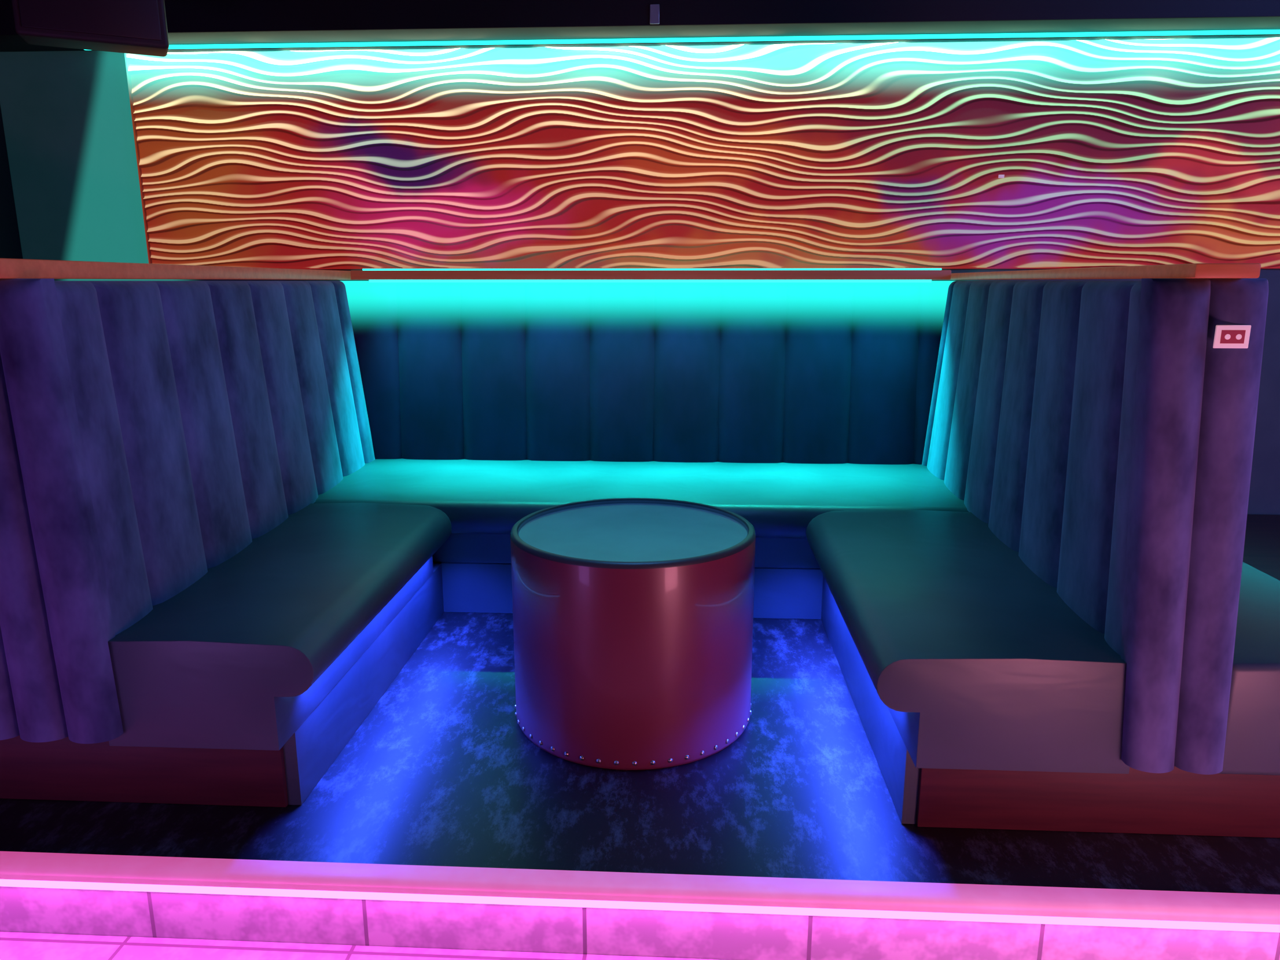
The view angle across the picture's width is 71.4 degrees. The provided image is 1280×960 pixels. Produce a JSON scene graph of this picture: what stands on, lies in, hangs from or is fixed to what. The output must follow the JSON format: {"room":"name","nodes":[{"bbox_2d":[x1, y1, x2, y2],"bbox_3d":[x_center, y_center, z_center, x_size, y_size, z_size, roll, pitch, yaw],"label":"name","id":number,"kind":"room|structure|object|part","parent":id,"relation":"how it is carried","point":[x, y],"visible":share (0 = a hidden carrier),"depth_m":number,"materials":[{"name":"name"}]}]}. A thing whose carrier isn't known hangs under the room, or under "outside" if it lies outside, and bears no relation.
{"room":"nightclub","nodes":[
{"label":"nightclub","id":0,"kind":"room"},
{"bbox_2d":[0,104,23,258],"bbox_3d":[-2.802,-0.975,3.446,0.490,2.600,0.448,1,13,3],"label":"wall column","id":1,"kind":"structure","parent":0,"point":[10,247],"depth_m":3.58,"materials":[{"name":"black paint"}]},
{"bbox_2d":[0,931,725,959],"bbox_3d":[-0.230,1.450,-0.641,9.000,0.060,4.794,1,13,3],"label":"floor","id":2,"kind":"structure","parent":0,"point":[13,945],"depth_m":1.69,"materials":[{"name":"tile"}]},
{"bbox_2d":[0,612,1279,959],"bbox_3d":[-0.039,0.564,2.896,9.000,0.165,2.505,1,13,3],"label":"floor","id":3,"kind":"structure","parent":0,"point":[442,770],"depth_m":1.79,"materials":[{"name":"carpet"}]},
{"bbox_2d":[510,497,755,770],"bbox_3d":[-0.017,0.360,2.287,0.618,0.500,0.617,1,13,3],"label":"table","id":4,"kind":"object","parent":3,"relation":"on","point":[633,617],"visible":1,"depth_m":2.04,"materials":[{"name":"leather"}]},
{"bbox_2d":[0,258,1279,837],"bbox_3d":[0.006,-0.051,2.643,5.100,1.147,2.101,1,13,3],"label":"booth","id":5,"kind":"object","parent":3,"relation":"on","point":[1017,528],"visible":1,"depth_m":2.04,"materials":[{"name":"purple fabric"}]},
{"bbox_3d":[-1.193,-0.600,2.585,0.249,0.035,2.100,1,13,3],"label":"rail","id":6,"kind":"part","parent":5,"relation":"part of","materials":[{"name":"brown wood"}]},
{"bbox_3d":[-0.867,0.309,2.334,0.504,0.234,1.123,1,13,3],"label":"seat","id":7,"kind":"part","parent":5,"relation":"part of","materials":[{"name":"leather"}]},
{"bbox_3d":[0.001,0.111,3.224,2.225,0.234,0.765,1,13,3],"label":"seat","id":8,"kind":"part","parent":5,"relation":"part of","materials":[{"name":"leather"}]},
{"bbox_3d":[0.026,-0.796,3.463,2.280,0.035,0.176,1,13,3],"label":"rail","id":9,"kind":"part","parent":5,"relation":"part of","materials":[{"name":"brown wood"}]},
{"bbox_3d":[0.754,0.328,2.251,0.545,0.234,1.123,1,13,3],"label":"seat","id":10,"kind":"part","parent":5,"relation":"part of","materials":[{"name":"leather"}]},
{"bbox_3d":[1.104,-0.568,2.468,0.279,0.024,2.101,1,13,3],"label":"rail","id":11,"kind":"part","parent":5,"relation":"part of","materials":[{"name":"brown wood"}]},
{"bbox_3d":[1.372,0.261,2.550,0.445,0.234,1.800,1,13,3],"label":"seat","id":12,"kind":"part","parent":5,"relation":"part of","materials":[{"name":"leather"}]},
{"bbox_2d":[0,878,1279,932],"bbox_3d":[-0.104,0.787,1.659,9.000,0.012,0.009,1,13,3],"label":"led light","id":13,"kind":"object","parent":3,"relation":"attached to","point":[3,882],"visible":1,"depth_m":1.65,"materials":[{"name":"pink plastic"}]},
{"bbox_2d":[0,851,1279,924],"bbox_3d":[-0.103,0.762,1.676,9.000,0.027,0.054,1,13,3],"label":"step","id":14,"kind":"structure","parent":3,"relation":"attached to","point":[656,887],"depth_m":1.66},
{"bbox_2d":[0,34,1279,515],"bbox_3d":[0.019,-1.025,3.669,9.000,2.600,0.300,1,13,3],"label":"wall","id":15,"kind":"structure","parent":0,"point":[66,115],"depth_m":3.56,"materials":[{"name":"paint"}]},
{"bbox_2d":[126,37,1279,267],"bbox_3d":[0.553,-1.233,3.427,5.114,0.819,0.022,1,13,3],"label":"wall panel","id":16,"kind":"object","parent":15,"relation":"attached to","point":[1133,152],"visible":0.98,"depth_m":3.44,"materials":[{"name":"paint"}]},
{"bbox_2d":[124,53,152,263],"bbox_3d":[-1.998,-1.264,3.557,0.006,0.815,0.022,1,13,3],"label":"wall wave panel edge","id":17,"kind":"object","parent":16,"relation":"attached to","point":[127,61],"depth_m":3.55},
{"bbox_2d":[0,0,1279,52],"bbox_3d":[0.974,-1.919,3.140,7.060,0.622,0.238,1,13,3],"label":"ceiling bulkhead","id":18,"kind":"object","parent":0,"point":[189,22],"visible":0.8,"depth_m":3.16,"materials":[{"name":"black paint"}]},
{"bbox_2d":[83,29,1279,50],"bbox_3d":[1.131,-1.622,3.258,6.550,0.008,0.025,1,13,3],"label":"light strip","id":19,"kind":"object","parent":18,"relation":"attached to","point":[1263,31],"visible":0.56,"depth_m":3.29,"materials":[{"name":"plastic"}]},
{"bbox_2d":[649,4,659,24],"bbox_3d":[0.051,-1.634,3.127,0.034,0.064,0.007,1,13,3],"label":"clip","id":20,"kind":"object","parent":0,"point":[654,8],"depth_m":3.12,"materials":[{"name":"grey metal"}]},
{"bbox_2d":[277,266,1279,269],"bbox_3d":[0.555,-0.837,3.521,5.110,0.006,0.010,1,13,3],"label":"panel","id":21,"kind":"object","parent":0,"point":[1272,267],"depth_m":3.53,"materials":[{"name":"brown wood"}]},
{"bbox_2d":[998,174,1004,178],"bbox_3d":[1.375,-1.156,3.391,0.022,0.012,0.001,1,13,3],"label":"chip","id":22,"kind":"object","parent":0,"point":[1000,176],"depth_m":3.39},
{"bbox_3d":[-0.164,-1.561,-0.032,9.000,0.060,7.300,1,13,3],"label":"ceiling","id":23,"kind":"structure","parent":0,"visible":0},
{"bbox_2d":[10,0,168,56],"bbox_3d":[-1.660,-1.770,2.627,0.432,0.920,0.116,-6,11,-24],"label":"speaker","id":24,"kind":"object","parent":23,"relation":"attached to","point":[129,26],"visible":1,"depth_m":2.66},
{"bbox_2d":[17,0,161,40],"bbox_3d":[-1.634,-1.614,2.604,0.360,0.580,0.007,-6,11,-24],"label":"grille","id":25,"kind":"object","parent":24,"relation":"attached to","point":[83,19],"depth_m":2.65,"materials":[{"name":"grey"}]}
]}

